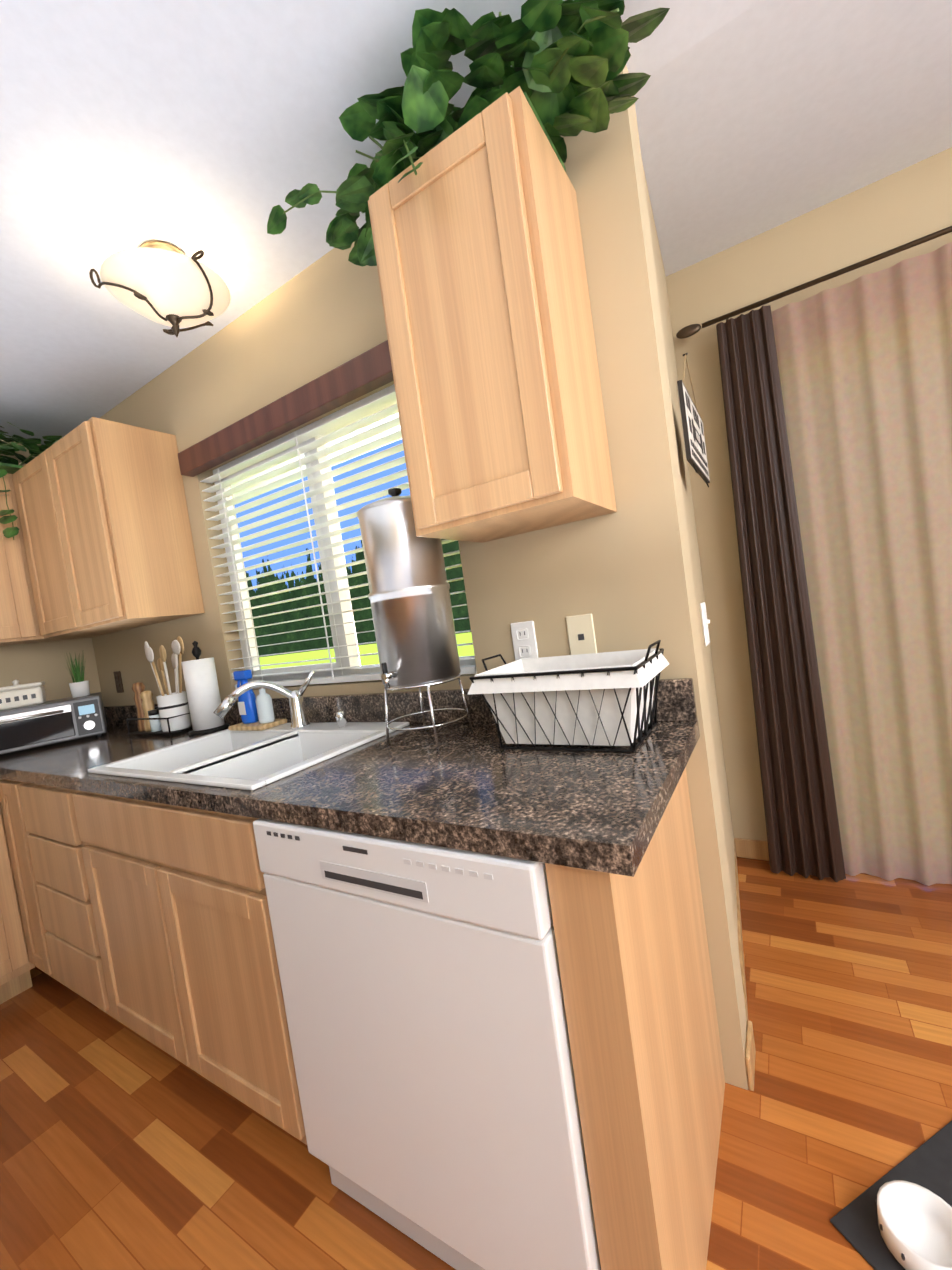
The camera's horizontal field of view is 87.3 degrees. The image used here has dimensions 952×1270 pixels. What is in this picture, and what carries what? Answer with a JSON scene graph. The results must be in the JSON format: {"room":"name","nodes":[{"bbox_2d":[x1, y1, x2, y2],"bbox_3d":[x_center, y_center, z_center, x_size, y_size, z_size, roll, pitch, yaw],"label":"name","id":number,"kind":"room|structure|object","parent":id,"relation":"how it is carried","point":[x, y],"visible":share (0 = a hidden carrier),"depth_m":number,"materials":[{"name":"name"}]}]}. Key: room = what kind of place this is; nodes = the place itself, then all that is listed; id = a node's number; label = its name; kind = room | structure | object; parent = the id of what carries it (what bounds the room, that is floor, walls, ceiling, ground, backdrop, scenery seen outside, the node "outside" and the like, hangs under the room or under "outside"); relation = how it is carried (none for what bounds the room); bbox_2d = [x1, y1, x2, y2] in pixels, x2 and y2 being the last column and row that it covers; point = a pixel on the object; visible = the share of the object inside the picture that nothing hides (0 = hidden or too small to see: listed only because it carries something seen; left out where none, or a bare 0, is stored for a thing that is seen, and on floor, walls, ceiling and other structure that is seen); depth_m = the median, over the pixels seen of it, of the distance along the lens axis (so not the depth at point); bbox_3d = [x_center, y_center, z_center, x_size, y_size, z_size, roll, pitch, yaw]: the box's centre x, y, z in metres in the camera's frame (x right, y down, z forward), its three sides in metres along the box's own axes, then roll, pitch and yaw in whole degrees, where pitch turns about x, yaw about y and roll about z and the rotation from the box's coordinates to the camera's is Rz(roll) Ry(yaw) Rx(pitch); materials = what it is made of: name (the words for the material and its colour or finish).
{"room":"kitchen","nodes":[
{"label":"kitchen","id":0,"kind":"room"},
{"bbox_2d":[0,440,99,779],"bbox_3d":[-3.329,0.449,0.833,0.124,2.440,6.040,-7,3,32],"label":"wall","id":1,"kind":"structure","parent":0,"point":[46,662],"depth_m":2.57,"materials":[{"name":"paint"}]},
{"bbox_2d":[0,523,55,645],"bbox_3d":[-2.306,-0.321,2.132,0.386,0.765,0.558,-7,3,32],"label":"upper cabinet","id":2,"kind":"object","parent":1,"relation":"attached to","point":[10,632],"depth_m":2.23,"materials":[{"name":"brown wood"}]},
{"bbox_2d":[88,65,747,1089],"bbox_3d":[-0.778,-0.043,2.000,3.040,2.600,0.120,-7,3,32],"label":"wall","id":3,"kind":"structure","parent":0,"point":[652,559],"depth_m":1.31,"materials":[{"name":"paint"}]},
{"bbox_2d":[0,449,122,641],"bbox_3d":[-1.816,-0.397,2.281,0.467,0.765,0.390,-7,3,32],"label":"upper cabinet","id":4,"kind":"object","parent":3,"relation":"attached to","point":[38,557],"depth_m":2.22,"materials":[{"name":"brown wood"}]},
{"bbox_2d":[0,422,61,539],"bbox_3d":[-2.120,-0.689,2.129,0.696,0.549,0.821,-7,3,32],"label":"potted plant","id":5,"kind":"object","parent":4,"relation":"on","point":[9,465],"visible":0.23,"depth_m":2.24,"materials":[{"name":"green plant"}]},
{"bbox_2d":[113,671,123,692],"bbox_3d":[-1.888,0.248,2.634,0.072,0.115,0.009,-7,3,32],"label":"outlet","id":6,"kind":"object","parent":3,"relation":"attached to","point":[118,682],"visible":1,"depth_m":2.63,"materials":[{"name":"brown plastic"}]},
{"bbox_2d":[48,417,204,633],"bbox_3d":[-1.508,-0.434,2.130,0.465,0.765,0.322,-7,3,32],"label":"upper cabinet","id":7,"kind":"object","parent":3,"relation":"attached to","point":[121,498],"depth_m":1.99,"materials":[{"name":"brown wood"}]},
{"bbox_2d":[213,384,475,681],"bbox_3d":[-0.537,-0.299,1.855,1.230,0.950,0.054,-7,3,32],"label":"window","id":8,"kind":"structure","parent":3,"relation":"in","point":[348,628],"depth_m":1.85,"materials":[{"name":"white plastic"}]},
{"bbox_2d":[178,340,476,688],"bbox_3d":[-0.588,-0.319,1.777,1.280,0.999,0.107,-7,3,32],"label":"window blind","id":9,"kind":"object","parent":8,"relation":"attached to","point":[366,372],"visible":0.62,"depth_m":1.77,"materials":[{"name":"white plastic"}]},
{"bbox_2d":[104,678,697,725],"bbox_3d":[-0.776,0.298,1.958,3.038,0.100,0.020,-7,3,32],"label":"backsplash","id":10,"kind":"structure","parent":3,"relation":"attached to","point":[676,702],"depth_m":1.63,"materials":[{"name":"brown stone"}]},
{"bbox_2d":[368,86,616,542],"bbox_3d":[0.045,-0.640,1.163,0.385,0.760,0.322,-7,3,32],"label":"upper cabinet","id":11,"kind":"object","parent":3,"relation":"attached to","point":[478,244],"depth_m":1.02,"materials":[{"name":"brown wood"}]},
{"bbox_2d":[267,0,669,266],"bbox_3d":[-0.062,-1.075,1.107,0.920,0.360,0.382,-7,3,32],"label":"ivy plant","id":12,"kind":"object","parent":11,"relation":"on","point":[567,60],"visible":0.67,"depth_m":1.00,"materials":[{"name":"green plant"}]},
{"bbox_2d":[510,621,538,660],"bbox_3d":[0.134,0.021,1.380,0.072,0.115,0.009,-7,3,32],"label":"outlet","id":13,"kind":"object","parent":3,"relation":"attached to","point":[524,640],"visible":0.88,"depth_m":1.38,"materials":[{"name":"white plastic"}]},
{"bbox_2d":[566,614,596,654],"bbox_3d":[0.274,0.005,1.294,0.072,0.115,0.007,-7,3,32],"label":"jack","id":14,"kind":"object","parent":3,"relation":"attached to","point":[581,634],"visible":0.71,"depth_m":1.29,"materials":[{"name":"beige plastic"}]},
{"bbox_2d":[0,857,951,1269],"bbox_3d":[-0.072,1.272,0.236,5.990,0.050,4.960,-7,3,32],"label":"floor","id":15,"kind":"structure","parent":0,"point":[122,1147],"depth_m":1.23,"materials":[{"name":"brown wood"}]},
{"bbox_2d":[0,922,15,1003],"bbox_3d":[-2.074,1.013,1.984,0.676,0.874,0.253,-7,3,32],"label":"base cabinet","id":16,"kind":"object","parent":15,"relation":"on","point":[7,991],"depth_m":1.89,"materials":[{"name":"brown wood"}]},
{"bbox_2d":[0,810,43,994],"bbox_3d":[-1.548,0.933,2.119,0.221,0.874,0.680,-7,3,32],"label":"base cabinet","id":17,"kind":"object","parent":15,"relation":"on","point":[17,914],"depth_m":1.90,"materials":[{"name":"brown wood"}]},
{"bbox_2d":[0,722,263,813],"bbox_3d":[-1.683,0.494,2.037,1.383,0.040,0.863,-7,3,32],"label":"countertop","id":18,"kind":"structure","parent":17,"relation":"on","point":[33,776],"depth_m":1.80,"materials":[{"name":"brown stone"}]},
{"bbox_2d":[0,692,106,754],"bbox_3d":[-2.000,0.412,2.268,0.500,0.190,0.375,-10,3,-36],"label":"toaster oven","id":19,"kind":"object","parent":18,"relation":"on","point":[50,722],"visible":1,"depth_m":2.18,"materials":[{"name":"silver plastic"}]},
{"bbox_2d":[0,680,45,710],"bbox_3d":[-2.064,0.262,2.247,0.185,0.124,0.140,-10,3,-36],"label":"box","id":20,"kind":"object","parent":19,"relation":"on","point":[16,695],"visible":1,"depth_m":2.21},
{"bbox_2d":[65,652,89,697],"bbox_3d":[-1.911,0.186,2.394,0.091,0.218,0.079,-7,3,32],"label":"potted grass","id":21,"kind":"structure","parent":19,"relation":"on","point":[79,686],"depth_m":2.38,"materials":[{"name":"ceramic"}]},
{"bbox_2d":[126,636,191,736],"bbox_3d":[-1.358,0.220,2.139,0.370,0.401,0.137,-7,3,32],"label":"utensil caddy","id":22,"kind":"object","parent":18,"relation":"on","point":[169,714],"visible":0.98,"depth_m":2.08,"materials":[{"name":"white ceramic"}]},
{"bbox_2d":[181,641,229,734],"bbox_3d":[-1.115,0.205,2.031,0.150,0.370,0.150,-7,3,32],"label":"paper towel","id":23,"kind":"object","parent":18,"relation":"on","point":[202,689],"visible":1,"depth_m":1.99,"materials":[{"name":"white paper"}]},
{"bbox_2d":[228,670,286,730],"bbox_3d":[-0.836,0.238,1.875,0.201,0.217,0.115,-7,3,32],"label":"soap tray","id":24,"kind":"object","parent":18,"relation":"on","point":[256,713],"visible":0.81,"depth_m":1.87,"materials":[{"name":"brown wood"}]},
{"bbox_2d":[231,670,259,723],"bbox_3d":[-0.881,0.235,1.904,0.094,0.200,0.053,-7,3,32],"label":"spray bottle","id":25,"kind":"object","parent":24,"relation":"on","point":[246,704],"depth_m":1.88,"materials":[{"name":"plastic"}]},
{"bbox_2d":[252,679,274,723],"bbox_3d":[-0.787,0.245,1.846,0.066,0.158,0.056,-7,3,32],"label":"soap dispenser","id":26,"kind":"object","parent":24,"relation":"on","point":[264,705],"depth_m":1.83,"materials":[{"name":"plastic"}]},
{"bbox_2d":[88,798,306,1144],"bbox_3d":[-0.636,0.937,1.598,0.948,0.654,0.627,-7,3,32],"label":"base cabinet","id":27,"kind":"object","parent":15,"relation":"on","point":[132,892],"depth_m":1.24,"materials":[{"name":"brown wood"}]},
{"bbox_2d":[253,819,600,1269],"bbox_3d":[0.013,0.755,1.141,0.653,0.863,0.582,-7,3,32],"label":"dishwasher","id":28,"kind":"object","parent":27,"relation":"in","point":[422,992],"visible":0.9,"depth_m":0.85,"materials":[{"name":"white metal"}]},
{"bbox_2d":[232,722,699,881],"bbox_3d":[0.001,0.294,1.126,0.850,0.040,0.632,-7,3,32],"label":"countertop","id":29,"kind":"structure","parent":27,"relation":"on","point":[593,812],"depth_m":0.91,"materials":[{"name":"brown stone"}]},
{"bbox_2d":[213,670,347,729],"bbox_3d":[-0.645,0.233,1.649,0.367,0.194,0.263,-7,3,32],"label":"faucet","id":30,"kind":"object","parent":29,"relation":"on","point":[299,720],"depth_m":1.72,"materials":[{"name":"silver metal"}]},
{"bbox_2d":[357,488,472,745],"bbox_3d":[-0.182,-0.056,1.353,0.232,0.686,0.266,-7,3,32],"label":"water filter","id":31,"kind":"object","parent":29,"relation":"on","point":[411,606],"visible":0.96,"depth_m":1.27,"materials":[{"name":"silver metal"}]},
{"bbox_2d":[467,640,668,751],"bbox_3d":[0.220,0.136,1.145,0.400,0.207,0.273,-7,3,32],"label":"wire basket","id":32,"kind":"object","parent":29,"relation":"on","point":[603,698],"visible":1,"depth_m":1.06,"materials":[{"name":"white fabric"}]},
{"bbox_2d":[830,1121,951,1269],"bbox_3d":[1.055,1.058,0.844,0.660,0.006,0.460,-9,3,-20],"label":"pet mat","id":33,"kind":"object","parent":15,"relation":"on","point":[927,1164],"visible":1,"depth_m":0.97,"materials":[{"name":"grey rubber"}]},
{"bbox_2d":[876,1180,951,1269],"bbox_3d":[0.796,1.064,0.883,0.136,0.050,0.141,-7,3,32],"label":"pet bowl","id":34,"kind":"object","parent":33,"relation":"on","point":[915,1223],"visible":1,"depth_m":0.90,"materials":[{"name":"ceramic"}]},
{"bbox_2d":[0,0,951,504],"bbox_3d":[-2.344,-0.999,0.426,9.750,0.184,6.840,-7,3,32],"label":"ceiling","id":35,"kind":"structure","parent":0,"point":[214,130],"depth_m":1.27,"materials":[{"name":"paint"}]},
{"bbox_2d":[89,240,230,336],"bbox_3d":[-0.916,-1.031,1.516,0.367,0.246,0.351,-7,3,32],"label":"light","id":36,"kind":"object","parent":35,"relation":"attached to","point":[174,287],"visible":1,"depth_m":1.45,"materials":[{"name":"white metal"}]},
{"bbox_2d":[664,265,759,839],"bbox_3d":[0.694,-0.241,1.759,0.240,2.600,0.990,-7,3,32],"label":"wall","id":37,"kind":"structure","parent":0,"point":[682,283],"depth_m":2.15,"materials":[{"name":"paint"}]},
{"bbox_2d":[677,353,709,486],"bbox_3d":[0.655,-0.656,1.506,0.016,0.382,0.428,-7,3,32],"label":"sign","id":38,"kind":"object","parent":37,"relation":"attached to","point":[694,438],"visible":1,"depth_m":1.42,"materials":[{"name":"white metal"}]},
{"bbox_2d":[700,602,709,645],"bbox_3d":[0.620,-0.031,1.337,0.016,0.115,0.072,-7,3,32],"label":"light switch","id":39,"kind":"object","parent":37,"relation":"attached to","point":[705,622],"visible":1,"depth_m":1.32,"materials":[{"name":"white plastic"}]},
{"bbox_2d":[734,838,768,1090],"bbox_3d":[0.908,1.001,1.713,0.130,0.085,1.141,-7,3,32],"label":"baseboard","id":40,"kind":"structure","parent":37,"relation":"attached to","point":[751,849],"depth_m":1.62,"materials":[{"name":"brown wood"}]},
{"bbox_2d":[692,147,951,840],"bbox_3d":[2.160,-0.438,1.510,2.980,2.600,0.120,-7,3,32],"label":"wall","id":41,"kind":"structure","parent":0,"point":[914,202],"depth_m":1.88,"materials":[{"name":"paint"}]},
{"bbox_2d":[676,226,951,338],"bbox_3d":[1.846,-1.345,1.455,2.378,0.046,0.096,-7,3,32],"label":"curtain rod","id":42,"kind":"object","parent":41,"relation":"attached to","point":[688,331],"visible":0.88,"depth_m":1.80,"materials":[{"name":"brown metal"}]},
{"bbox_2d":[716,305,845,881],"bbox_3d":[1.167,-0.128,1.943,0.255,2.203,0.038,-7,3,32],"label":"curtain","id":43,"kind":"object","parent":42,"relation":"hanging from","point":[802,823],"visible":0.98,"depth_m":1.94,"materials":[{"name":"brown fabric"}]},
{"bbox_2d":[771,242,951,885],"bbox_3d":[2.086,-0.236,1.448,2.080,2.203,0.040,-7,3,32],"label":"sheer curtain","id":44,"kind":"object","parent":42,"relation":"hanging from","point":[865,366],"visible":0.73,"depth_m":1.82,"materials":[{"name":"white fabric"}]},
{"label":"outside","id":45,"kind":"structure","parent":0,"visible":0},
{"bbox_2d":[235,439,473,668],"bbox_3d":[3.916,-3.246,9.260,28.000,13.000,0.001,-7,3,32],"label":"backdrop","id":46,"kind":"structure","parent":45,"point":[457,612],"depth_m":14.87,"materials":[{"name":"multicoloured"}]}
]}

